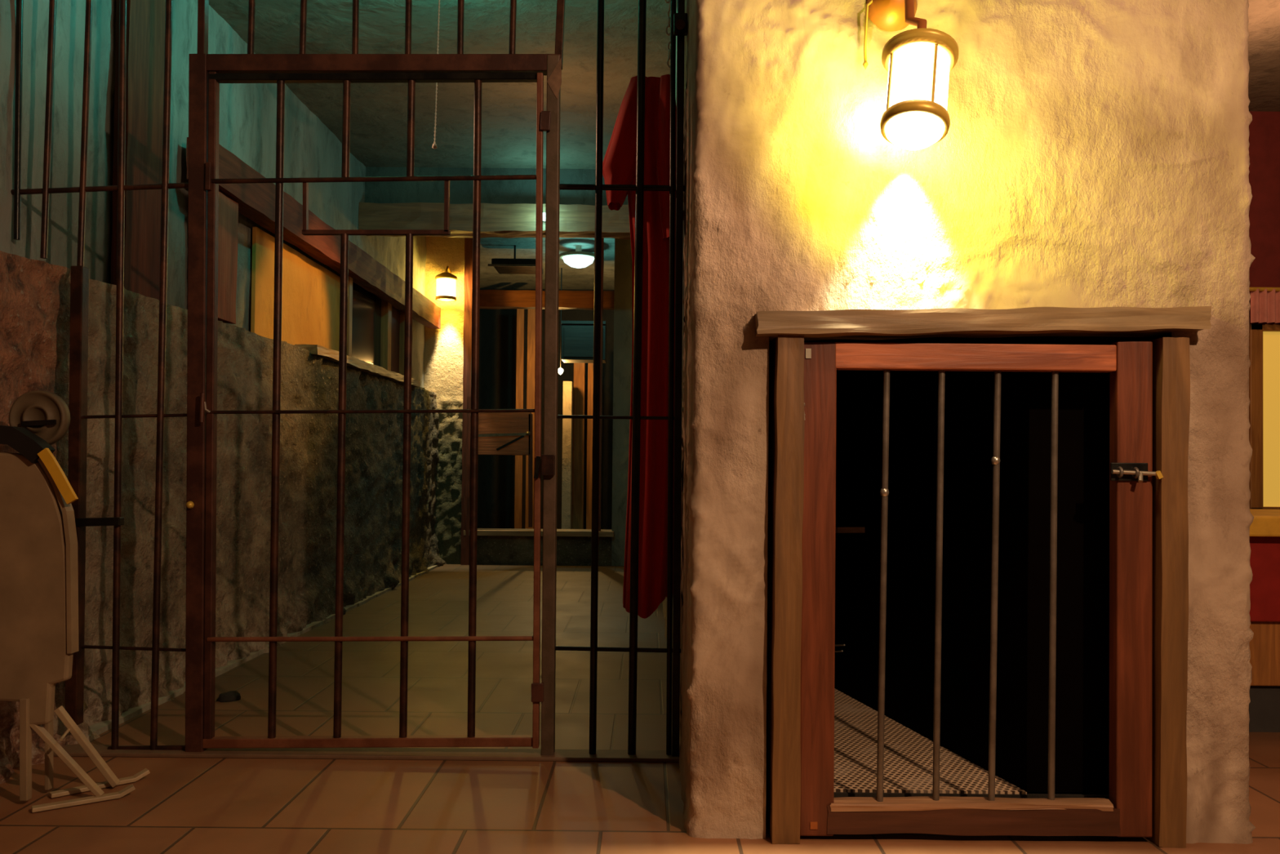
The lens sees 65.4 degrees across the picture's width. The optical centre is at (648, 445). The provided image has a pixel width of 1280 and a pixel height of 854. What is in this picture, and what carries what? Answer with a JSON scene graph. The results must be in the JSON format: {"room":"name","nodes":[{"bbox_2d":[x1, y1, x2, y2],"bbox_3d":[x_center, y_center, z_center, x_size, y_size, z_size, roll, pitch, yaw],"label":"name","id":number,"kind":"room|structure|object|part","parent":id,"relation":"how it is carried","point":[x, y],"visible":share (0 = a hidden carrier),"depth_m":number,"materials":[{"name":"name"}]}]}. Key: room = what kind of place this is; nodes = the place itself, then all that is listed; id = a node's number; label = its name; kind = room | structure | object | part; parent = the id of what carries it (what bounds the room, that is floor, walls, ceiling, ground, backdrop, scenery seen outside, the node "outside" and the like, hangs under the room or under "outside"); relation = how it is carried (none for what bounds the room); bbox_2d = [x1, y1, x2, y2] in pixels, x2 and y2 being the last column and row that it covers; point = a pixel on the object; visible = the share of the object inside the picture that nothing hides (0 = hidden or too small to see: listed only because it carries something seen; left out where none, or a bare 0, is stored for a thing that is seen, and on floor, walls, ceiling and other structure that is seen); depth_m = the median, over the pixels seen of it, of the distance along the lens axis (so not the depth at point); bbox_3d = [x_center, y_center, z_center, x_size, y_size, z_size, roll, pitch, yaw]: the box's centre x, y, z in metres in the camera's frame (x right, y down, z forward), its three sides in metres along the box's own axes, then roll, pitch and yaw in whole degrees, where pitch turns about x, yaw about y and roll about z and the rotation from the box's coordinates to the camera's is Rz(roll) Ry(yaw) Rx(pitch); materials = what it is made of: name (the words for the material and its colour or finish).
{"room":"prison interior","nodes":[
{"label":"prison interior","id":0,"kind":"room"},
{"bbox_2d":[0,0,426,387],"bbox_3d":[-1.960,-1.217,4.772,0.028,1.477,8.100,1,-1,0],"label":"wall","id":1,"kind":"structure","parent":0,"point":[247,126],"depth_m":3.64,"materials":[{"name":"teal paint"}]},
{"bbox_2d":[250,226,340,351],"bbox_3d":[-1.936,-0.789,5.566,0.018,0.549,1.357,1,-1,0],"label":"window","id":2,"kind":"structure","parent":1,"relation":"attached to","point":[310,295],"depth_m":5.44,"materials":[{"name":"orange glass"}]},
{"bbox_2d":[186,137,440,328],"bbox_3d":[-1.862,-1.149,6.410,0.106,0.187,4.574,1,-1,0],"label":"beam","id":3,"kind":"structure","parent":1,"relation":"attached to","point":[255,201],"depth_m":5.40,"materials":[{"name":"brown wood"}]},
{"bbox_2d":[294,272,420,387],"bbox_3d":[-1.891,-0.834,6.671,0.183,0.716,2.459,1,-1,0],"label":"window","id":4,"kind":"structure","parent":1,"relation":"in","point":[375,329],"depth_m":7.00,"materials":[{"name":"orange wood"}]},
{"bbox_3d":[-1.886,-0.506,6.666,0.166,0.060,2.459,1,-1,0],"label":"sill","id":5,"kind":"part","parent":4,"relation":"part of","materials":[{"name":"brown wood"}]},
{"bbox_3d":[-1.959,-0.840,6.921,0.008,0.657,1.151,1,-1,0],"label":"pane","id":6,"kind":"part","parent":4,"relation":"part of","materials":[{"name":"clear glass"}]},
{"bbox_3d":[-1.933,-0.847,7.047,0.100,0.677,1.553,1,-1,0],"label":"frame","id":7,"kind":"part","parent":4,"relation":"part of","materials":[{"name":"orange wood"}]},
{"bbox_2d":[391,306,399,373],"bbox_3d":[-1.948,-0.827,7.622,0.030,0.657,0.251,1,-1,0],"label":"shutter","id":8,"kind":"object","parent":4,"relation":"attached to","point":[395,332],"depth_m":7.62,"materials":[{"name":"brown wood"}]},
{"bbox_2d":[0,250,447,783],"bbox_3d":[-1.922,0.209,4.752,0.401,1.511,8.110,1,-1,0],"label":"wall","id":9,"kind":"structure","parent":0,"point":[35,294],"depth_m":4.29,"materials":[{"name":"stone"}]},
{"bbox_2d":[111,0,165,300],"bbox_3d":[-1.914,-1.266,3.771,0.054,1.417,0.309,1,-1,0],"label":"wooden column","id":10,"kind":"structure","parent":9,"relation":"on","point":[145,19],"depth_m":3.72,"materials":[{"name":"red wood"}]},
{"bbox_2d":[217,191,238,324],"bbox_3d":[-1.888,-0.815,4.337,0.104,0.540,0.244,1,-1,0],"label":"wooden post","id":11,"kind":"object","parent":9,"relation":"on","point":[228,207],"visible":0.41,"depth_m":4.36,"materials":[{"name":"red wood"}]},
{"bbox_2d":[89,564,437,734],"bbox_3d":[-1.830,0.977,5.924,0.100,0.018,5.466,1,-1,0],"label":"baseboard","id":12,"kind":"structure","parent":9,"relation":"attached to","point":[100,727],"depth_m":4.24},
{"bbox_2d":[364,166,628,205],"bbox_3d":[-0.899,-1.758,6.922,2.109,0.300,0.120,1,-1,0],"label":"wall","id":13,"kind":"structure","parent":0,"point":[495,191],"depth_m":6.86,"materials":[{"name":"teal paint"}]},
{"bbox_2d":[358,201,630,239],"bbox_3d":[-0.900,-1.537,6.828,2.115,0.199,0.210,1,-1,0],"label":"crossbeam","id":14,"kind":"object","parent":13,"relation":"attached to","point":[515,220],"visible":0.59,"depth_m":6.73,"materials":[{"name":"brown wood"}]},
{"bbox_2d":[542,212,545,222],"bbox_3d":[-0.693,-1.530,6.685,0.056,0.056,0.105,1,-1,0],"label":"lamp","id":15,"kind":"object","parent":14,"relation":"attached to","point":[544,213],"visible":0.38,"depth_m":6.64,"materials":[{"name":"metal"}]},
{"bbox_2d":[423,235,632,565],"bbox_3d":[-0.946,-0.414,8.870,2.242,2.920,0.324,1,-1,0],"label":"wall","id":16,"kind":"structure","parent":0,"point":[443,353],"depth_m":8.73,"materials":[{"name":"beige paint"}]},
{"bbox_2d":[435,265,457,301],"bbox_3d":[-1.726,-1.407,8.618,0.194,0.308,0.260,0,-1,29],"label":"wall lantern","id":17,"kind":"object","parent":16,"relation":"attached to","point":[446,282],"visible":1,"depth_m":8.52,"materials":[{"name":"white glass"}]},
{"bbox_3d":[-1.743,-1.342,8.588,0.162,0.172,0.162,1,-1,0],"label":"glass","id":18,"kind":"part","parent":17,"relation":"part of","materials":[{"name":"white glass"}]},
{"bbox_3d":[-1.741,-1.503,8.677,0.020,0.115,0.193,1,-1,0],"label":"arm","id":19,"kind":"part","parent":17,"relation":"part of","materials":[{"name":"brown metal"}]},
{"bbox_2d":[479,289,613,310],"bbox_3d":[-0.917,-1.299,8.898,1.237,0.158,0.126,1,-1,0],"label":"header beam","id":20,"kind":"structure","parent":16,"relation":"attached to","point":[489,299],"depth_m":8.84,"materials":[{"name":"brown wood"}]},
{"bbox_2d":[476,535,611,565],"bbox_3d":[-0.961,0.915,8.850,1.289,0.260,0.318,1,-1,0],"label":"wall","id":21,"kind":"structure","parent":0,"point":[491,549],"depth_m":8.70,"materials":[{"name":"stone"}]},
{"bbox_2d":[463,528,613,537],"bbox_3d":[-0.952,0.766,8.776,1.304,0.047,0.270,1,-1,0],"label":"trim","id":22,"kind":"structure","parent":21,"relation":"on","point":[481,531],"depth_m":8.64,"materials":[{"name":"brown wood"}]},
{"bbox_2d":[586,363,593,528],"bbox_3d":[-0.656,0.046,11.621,0.119,2.100,0.040,1,-1,0],"label":"plank","id":23,"kind":"object","parent":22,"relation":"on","point":[590,366],"visible":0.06,"depth_m":11.60,"materials":[{"name":"orange wood"}]},
{"bbox_2d":[591,237,604,531],"bbox_3d":[-0.444,-0.556,8.755,0.082,2.636,0.094,1,-1,0],"label":"wooden post","id":24,"kind":"object","parent":22,"relation":"on","point":[602,238],"visible":0.32,"depth_m":8.72,"materials":[{"name":"brown wood"}]},
{"bbox_2d":[477,288,613,529],"bbox_3d":[-0.996,-0.454,12.360,2.800,3.120,0.100,1,-1,0],"label":"wall","id":25,"kind":"structure","parent":0,"point":[497,327],"depth_m":12.31,"materials":[{"name":"wood"},{"name":"dark wood"}]},
{"bbox_2d":[480,237,614,289],"bbox_3d":[-1.081,-2.014,10.723,3.000,0.100,3.826,1,-1,0],"label":"ceiling","id":26,"kind":"structure","parent":0,"point":[490,247],"depth_m":10.77,"materials":[{"name":"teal paint"}]},
{"bbox_2d":[488,244,535,274],"bbox_3d":[-1.295,-1.865,9.897,0.510,0.271,0.520,1,-1,0],"label":"hanging lamp","id":27,"kind":"object","parent":26,"relation":"in","point":[504,266],"visible":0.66,"depth_m":9.66,"materials":[{"name":"brown wood"}]},
{"bbox_2d":[558,267,563,374],"bbox_3d":[-0.961,-1.372,10.976,0.070,1.192,0.070,1,-1,0],"label":"pull cord","id":28,"kind":"object","parent":26,"relation":"hanging from","point":[560,370],"visible":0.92,"depth_m":10.97,"materials":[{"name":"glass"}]},
{"bbox_3d":[-0.967,-0.819,10.966,0.070,0.085,0.070,1,-1,0],"label":"globe","id":29,"kind":"part","parent":28,"relation":"part of","materials":[{"name":"white"}]},
{"bbox_3d":[-0.961,-1.415,10.976,0.011,1.107,0.011,1,-1,-22],"label":"cord","id":30,"kind":"part","parent":28,"relation":"part of","materials":[{"name":"fabric"}]},
{"bbox_2d":[559,244,594,268],"bbox_3d":[-0.691,-1.868,9.857,0.380,0.233,0.380,1,-1,0],"label":"dome light","id":31,"kind":"object","parent":26,"relation":"attached to","point":[578,259],"visible":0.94,"depth_m":9.75,"materials":[{"name":"white glass"}]},
{"bbox_3d":[-0.690,-1.923,9.858,0.058,0.123,0.060,1,-1,0],"label":"stem","id":32,"kind":"part","parent":31,"relation":"part of","materials":[{"name":"metal"}]},
{"bbox_2d":[561,381,573,528],"bbox_3d":[-0.918,0.183,11.298,0.099,1.811,0.200,1,-1,0],"label":"wall","id":33,"kind":"structure","parent":0,"point":[567,402],"depth_m":11.20,"materials":[{"name":"paint"}]},
{"bbox_2d":[560,320,607,363],"bbox_3d":[-0.679,-1.097,10.586,0.463,0.404,0.370,1,-1,0],"label":"window","id":34,"kind":"structure","parent":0,"point":[577,336],"depth_m":10.41,"materials":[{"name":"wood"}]},
{"bbox_3d":[-0.679,-1.085,10.413,0.403,0.314,0.015,1,-1,0],"label":"door","id":35,"kind":"part","parent":34,"relation":"part of","materials":[{"name":"teal wood"}]},
{"bbox_2d":[0,564,1279,853],"bbox_3d":[1.440,1.022,6.183,8.100,0.001,13.600,1,-1,0],"label":"floor","id":36,"kind":"structure","parent":0,"point":[184,805],"depth_m":2.86,"materials":[{"name":"tile"}]},
{"bbox_2d":[0,390,150,812],"bbox_3d":[-1.572,0.389,2.639,0.445,1.079,0.236,1,-1,-18],"label":"robot","id":37,"kind":"object","parent":36,"relation":"on","point":[39,566],"visible":1,"depth_m":2.59,"materials":[{"name":"beige paint"}]},
{"bbox_3d":[-1.615,0.787,2.585,0.026,0.262,0.022,1,-1,0],"label":"leg","id":38,"kind":"part","parent":37,"relation":"part of","materials":[{"name":"beige paint"}]},
{"bbox_3d":[-1.605,0.775,2.670,0.018,0.289,0.022,1,-1,0],"label":"leg","id":39,"kind":"part","parent":37,"relation":"part of","materials":[{"name":"beige paint"}]},
{"bbox_2d":[216,690,240,702],"bbox_3d":[-1.569,0.936,3.731,0.084,0.031,0.092,1,-1,0],"label":"stone","id":40,"kind":"object","parent":36,"relation":"on","point":[231,695],"visible":1,"depth_m":3.70,"materials":[{"name":"grey stone"}]},
{"bbox_2d":[10,0,685,756],"bbox_3d":[-0.943,-0.512,3.056,2.121,2.928,0.071,1,-1,0],"label":"metal bars","id":41,"kind":"object","parent":36,"relation":"on","point":[200,170],"visible":0.88,"depth_m":3.05,"materials":[{"name":"brown metal"}]},
{"bbox_3d":[-1.751,0.151,3.055,0.046,1.401,0.040,1,-1,0],"label":"post","id":42,"kind":"part","parent":41,"relation":"part of","materials":[{"name":"metal"}]},
{"bbox_3d":[-1.679,0.233,3.043,0.144,0.030,0.030,1,-1,0],"label":"short rail","id":43,"kind":"part","parent":41,"relation":"part of","materials":[{"name":"black metal"}]},
{"bbox_3d":[-1.704,-0.792,3.075,0.592,0.046,0.017,1,-1,0],"label":"rail","id":44,"kind":"part","parent":41,"relation":"part of","materials":[{"name":"metal"}]},
{"bbox_3d":[-1.576,0.621,3.051,0.350,0.018,0.010,1,-1,0],"label":"rail","id":45,"kind":"part","parent":41,"relation":"part of","materials":[{"name":"metal"}]},
{"bbox_3d":[-1.582,-0.090,3.063,0.352,0.020,0.010,1,-1,0],"label":"rail","id":46,"kind":"part","parent":41,"relation":"part of","materials":[{"name":"metal"}]},
{"bbox_3d":[-1.523,0.927,3.045,0.250,0.026,0.020,1,-1,0],"label":"rail","id":47,"kind":"part","parent":41,"relation":"part of","materials":[{"name":"metal"}]},
{"bbox_3d":[-1.389,0.180,3.020,0.023,0.024,0.024,1,-1,0],"label":"weld knob","id":48,"kind":"part","parent":41,"relation":"part of","materials":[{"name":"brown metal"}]},
{"bbox_3d":[-1.379,-0.132,3.060,0.079,2.139,0.050,1,-1,0],"label":"gate post","id":49,"kind":"part","parent":41,"relation":"part of","materials":[{"name":"red metal"}]},
{"bbox_2d":[199,71,555,748],"bbox_3d":[-0.820,-0.114,3.039,1.079,2.074,0.064,1,-1,0],"label":"iron gate","id":50,"kind":"object","parent":41,"relation":"attached to","point":[544,464],"visible":1,"depth_m":3.04,"materials":[{"name":"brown metal"}]},
{"bbox_3d":[-0.848,0.901,3.036,1.005,0.043,0.035,1,-1,0],"label":"rail","id":51,"kind":"part","parent":50,"relation":"part of","materials":[{"name":"metal"}]},
{"bbox_3d":[-0.840,0.588,3.029,0.997,0.028,0.015,1,-1,0],"label":"cross rail","id":52,"kind":"part","parent":50,"relation":"part of","materials":[{"name":"metal"}]},
{"bbox_3d":[-0.840,-0.104,3.041,1.000,0.025,0.011,1,-1,0],"label":"cross rail","id":53,"kind":"part","parent":50,"relation":"part of","materials":[{"name":"metal"}]},
{"bbox_3d":[-0.838,-0.816,3.054,1.008,0.038,0.015,1,-1,0],"label":"cross rail","id":54,"kind":"part","parent":50,"relation":"part of","materials":[{"name":"metal"}]},
{"bbox_3d":[-0.838,-1.133,3.071,1.024,0.035,0.030,1,-1,0],"label":"rail","id":55,"kind":"part","parent":50,"relation":"part of","materials":[{"name":"black metal"}]},
{"bbox_3d":[-0.835,-0.736,3.064,0.452,0.181,0.020,1,-1,0],"label":"hatch frame","id":56,"kind":"part","parent":50,"relation":"part of","materials":[{"name":"red metal"}]},
{"bbox_3d":[-0.299,-0.127,3.060,0.044,2.142,0.050,1,-1,0],"label":"gate post","id":57,"kind":"part","parent":41,"relation":"part of","materials":[{"name":"brown metal"}]},
{"bbox_3d":[-0.288,-1.124,3.052,0.045,0.128,0.004,1,-1,0],"label":"weld plate","id":58,"kind":"part","parent":41,"relation":"part of","materials":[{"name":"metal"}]},
{"bbox_3d":[-0.093,-0.086,3.063,0.385,0.011,0.010,1,-1,0],"label":"rail","id":59,"kind":"part","parent":41,"relation":"part of","materials":[{"name":"black metal"}]},
{"bbox_3d":[-0.094,0.624,3.051,0.387,0.018,0.013,1,-1,0],"label":"rail","id":60,"kind":"part","parent":41,"relation":"part of","materials":[{"name":"black metal"}]},
{"bbox_3d":[-0.076,-0.796,3.075,0.393,0.020,0.018,1,-1,0],"label":"rail","id":61,"kind":"part","parent":41,"relation":"part of","materials":[{"name":"black metal"}]},
{"bbox_3d":[0.094,-0.511,3.067,0.027,2.910,0.050,1,-1,0],"label":"post","id":62,"kind":"part","parent":41,"relation":"part of","materials":[{"name":"black metal"}]},
{"bbox_2d":[673,13,687,35],"bbox_3d":[0.099,-1.286,3.030,0.042,0.062,0.061,1,-1,0],"label":"clamp","id":63,"kind":"object","parent":41,"relation":"attached to","point":[680,20],"visible":1,"depth_m":3.03,"materials":[{"name":"black metal"}]},
{"bbox_2d":[53,744,679,762],"bbox_3d":[-0.865,0.939,3.041,1.929,0.012,0.090,1,-1,0],"label":"bottom rail","id":64,"kind":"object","parent":36,"relation":"on","point":[73,750],"depth_m":3.01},
{"bbox_2d":[460,237,472,564],"bbox_3d":[-1.577,-0.423,8.712,0.077,2.926,0.105,1,-1,0],"label":"wooden post","id":65,"kind":"object","parent":36,"relation":"on","point":[466,424],"visible":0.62,"depth_m":8.66,"materials":[{"name":"brown wood"}]},
{"bbox_2d":[478,412,533,527],"bbox_3d":[-1.272,0.209,8.661,0.534,1.008,0.100,1,-1,0],"label":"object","id":66,"kind":"structure","parent":65,"relation":"attached to","point":[499,433],"depth_m":8.68,"materials":[{"name":"brown wood"}]},
{"bbox_3d":[-1.027,0.218,8.691,0.045,0.988,0.040,1,-1,0],"label":"leg","id":67,"kind":"part","parent":66,"relation":"part of","materials":[{"name":"brown wood"}]},
{"bbox_2d":[514,308,524,528],"bbox_3d":[-1.506,-0.276,11.626,0.084,2.729,0.040,1,-1,0],"label":"plank","id":68,"kind":"object","parent":36,"relation":"on","point":[520,312],"visible":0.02,"depth_m":11.61,"materials":[{"name":"orange wood"}]},
{"bbox_2d":[524,308,535,528],"bbox_3d":[-1.373,-0.275,11.626,0.097,2.730,0.040,1,-1,0],"label":"plank","id":69,"kind":"object","parent":36,"relation":"on","point":[531,313],"visible":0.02,"depth_m":11.62,"materials":[{"name":"orange wood"}]},
{"bbox_2d":[572,362,585,528],"bbox_3d":[-0.814,0.045,11.621,0.131,2.099,0.040,1,-1,0],"label":"plank","id":70,"kind":"object","parent":36,"relation":"on","point":[578,461],"visible":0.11,"depth_m":11.60,"materials":[{"name":"orange wood"}]},
{"bbox_2d":[1248,509,1279,732],"bbox_3d":[2.320,0.614,3.608,1.540,0.743,0.570,1,-1,0],"label":"counter","id":71,"kind":"object","parent":36,"relation":"on","point":[1264,529],"depth_m":3.39,"materials":[{"name":"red wood"}]},
{"bbox_3d":[2.322,0.459,3.626,1.480,0.291,0.500,1,-1,0],"label":"panel","id":72,"kind":"part","parent":71,"relation":"part of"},
{"bbox_2d":[1249,509,1279,537],"bbox_3d":[2.323,0.278,3.614,1.540,0.070,0.570,1,-1,0],"label":"countertop","id":73,"kind":"structure","parent":71,"relation":"on","point":[1266,522],"depth_m":3.33,"materials":[{"name":"orange wood"}]},
{"bbox_2d":[208,0,1279,168],"bbox_3d":[1.469,-1.984,4.122,8.100,0.100,9.374,1,-1,0],"label":"ceiling","id":74,"kind":"structure","parent":0,"point":[378,110],"depth_m":4.98,"materials":[{"name":"paint"}]},
{"bbox_2d":[431,0,439,149],"bbox_3d":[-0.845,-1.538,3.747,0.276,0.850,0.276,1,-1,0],"label":"cord","id":75,"kind":"object","parent":74,"relation":"attached to","point":[434,145],"visible":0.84,"depth_m":3.74,"materials":[{"name":"fabric"}]},
{"bbox_2d":[664,0,671,74],"bbox_3d":[0.064,-1.569,3.235,0.048,0.798,0.023,1,-1,0],"label":"hanging chain","id":76,"kind":"object","parent":74,"relation":"hanging from","point":[666,1],"visible":0.57,"depth_m":3.23,"materials":[{"name":"brown metal"}]},
{"bbox_2d":[602,74,676,618],"bbox_3d":[-0.031,-0.324,3.247,0.259,1.747,0.218,1,-1,0],"label":"curtain","id":77,"kind":"object","parent":76,"relation":"hanging from","point":[619,163],"visible":0.61,"depth_m":3.19,"materials":[{"name":"fabric"}]},
{"bbox_2d":[766,340,769,640],"bbox_3d":[0.831,0.180,4.135,1.207,1.600,0.040,1,-1,0],"label":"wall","id":78,"kind":"structure","parent":0,"point":[769,340],"depth_m":4.11,"materials":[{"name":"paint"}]},
{"bbox_2d":[662,0,1255,844],"bbox_3d":[0.789,-0.455,5.573,1.392,2.920,6.322,1,-1,0],"label":"wall","id":79,"kind":"structure","parent":0,"point":[1093,153],"depth_m":2.43,"materials":[{"name":"beige paint"}]},
{"bbox_2d":[862,0,958,147],"bbox_3d":[0.595,-0.912,2.264,0.177,0.531,0.347,1,-1,0],"label":"wall lantern","id":80,"kind":"object","parent":79,"relation":"attached to","point":[918,62],"visible":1,"depth_m":2.15,"materials":[{"name":"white glass"}]},
{"bbox_3d":[0.541,-1.003,2.411,0.049,0.195,0.013,1,-1,-19],"label":"cord","id":81,"kind":"part","parent":80,"relation":"part of","materials":[{"name":"brown metal"}]},
{"bbox_3d":[0.524,-0.786,2.164,0.007,0.157,0.051,0,-1,27],"label":"cage rod","id":82,"kind":"part","parent":80,"relation":"part of","materials":[{"name":"brown metal"}]},
{"bbox_3d":[0.594,-1.072,2.406,0.124,0.124,0.068,1,-1,0],"label":"wall plate","id":83,"kind":"part","parent":80,"relation":"part of","materials":[{"name":"orange metal"}]},
{"bbox_3d":[0.569,-0.758,2.243,0.007,0.157,0.051,0,-1,27],"label":"cage rod","id":84,"kind":"part","parent":80,"relation":"part of","materials":[{"name":"white metal"}]},
{"bbox_3d":[0.596,-1.027,2.307,0.038,0.300,0.210,1,-1,-6],"label":"arm","id":85,"kind":"part","parent":80,"relation":"part of","materials":[{"name":"orange metal"}]},
{"bbox_3d":[0.588,-0.775,2.181,0.130,0.196,0.171,0,-1,27],"label":"glass","id":86,"kind":"part","parent":80,"relation":"part of","materials":[{"name":"white glass"}]},
{"bbox_3d":[0.608,-0.787,2.118,0.007,0.157,0.051,0,-1,27],"label":"cage rod","id":87,"kind":"part","parent":80,"relation":"part of","materials":[{"name":"brown metal"}]},
{"bbox_2d":[800,341,1163,836],"bbox_3d":[0.786,0.342,2.399,0.875,1.194,0.086,1,-1,0],"label":"wooden door","id":88,"kind":"structure","parent":79,"relation":"in","point":[1127,812],"depth_m":2.40,"materials":[{"name":"red wood"}]},
{"bbox_3d":[0.777,0.898,2.406,0.702,0.069,0.053,1,-1,0],"label":"rail","id":89,"kind":"part","parent":88,"relation":"part of","materials":[{"name":"red wood"}]},
{"bbox_3d":[0.789,-0.214,2.425,0.682,0.064,0.044,1,-1,0],"label":"rail","id":90,"kind":"part","parent":88,"relation":"part of","materials":[{"name":"red wood"}]},
{"bbox_3d":[1.160,0.065,2.381,0.104,0.015,0.011,1,-1,0],"label":"rod","id":91,"kind":"part","parent":88,"relation":"part of","materials":[{"name":"metal"}]},
{"bbox_3d":[1.171,0.076,2.372,0.011,0.025,0.023,0,-1,26],"label":"knob","id":92,"kind":"part","parent":88,"relation":"part of","materials":[{"name":"metal"}]},
{"bbox_2d":[754,306,1211,848],"bbox_3d":[0.792,0.308,2.439,1.081,1.288,0.169,1,-1,0],"label":"door frame","id":93,"kind":"structure","parent":79,"relation":"attached to","point":[787,331],"depth_m":2.37,"materials":[{"name":"brown wood"}]},
{"bbox_2d":[834,791,1109,799],"bbox_3d":[0.833,0.931,3.311,1.187,0.069,1.580,1,-1,0],"label":"floor","id":94,"kind":"structure","parent":0,"point":[837,794],"depth_m":2.52,"materials":[{"name":"paint"}]},
{"bbox_2d":[834,688,1026,794],"bbox_3d":[0.615,0.893,3.351,0.690,0.006,1.648,1,-1,0],"label":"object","id":95,"kind":"structure","parent":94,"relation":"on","point":[908,767],"depth_m":2.77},
{"bbox_2d":[804,336,1171,792],"bbox_3d":[1.027,0.144,3.414,0.900,1.500,1.748,1,-1,0],"label":"wall","id":96,"kind":"structure","parent":0,"point":[1082,765],"depth_m":2.74,"materials":[{"name":"black"}]},
{"bbox_2d":[835,644,844,652],"bbox_3d":[0.669,0.746,3.660,0.006,0.077,0.247,1,-1,-13],"label":"rods","id":97,"kind":"object","parent":96,"relation":"attached to","point":[836,645],"visible":0.4,"depth_m":3.58,"materials":[{"name":"metal"}]},
{"bbox_2d":[835,527,865,533],"bbox_3d":[0.665,0.303,3.571,0.100,0.040,0.301,1,-1,-13],"label":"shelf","id":98,"kind":"object","parent":96,"relation":"attached to","point":[838,530],"visible":0.43,"depth_m":3.42,"materials":[{"name":"brown wood"}]},
{"bbox_2d":[1248,111,1279,323],"bbox_3d":[3.462,-0.428,5.659,4.084,2.920,0.100,1,-1,0],"label":"wall","id":99,"kind":"structure","parent":0,"point":[1264,126],"depth_m":5.62,"materials":[{"name":"red paint"}]},
{"bbox_2d":[1248,323,1279,509],"bbox_3d":[3.579,-0.161,5.564,0.459,1.038,0.040,1,-1,0],"label":"window","id":100,"kind":"structure","parent":99,"relation":"in","point":[1264,338],"depth_m":5.57,"materials":[{"name":"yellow glass"}]},
{"bbox_2d":[1248,287,1279,323],"bbox_3d":[3.489,-0.778,5.515,0.414,0.196,0.040,1,-1,0],"label":"valance","id":101,"kind":"object","parent":100,"relation":"attached to","point":[1264,302],"visible":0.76,"depth_m":5.51,"materials":[{"name":"fabric"}]},
{"bbox_3d":[3.490,-0.864,5.516,0.414,0.024,0.023,1,-1,0],"label":"rod","id":102,"kind":"part","parent":101,"relation":"part of","materials":[{"name":"brown metal"}]},
{"bbox_3d":[3.588,-0.147,5.579,0.331,0.980,0.010,1,-1,0],"label":"pane","id":103,"kind":"part","parent":100,"relation":"part of","materials":[{"name":"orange glass"}]}
]}

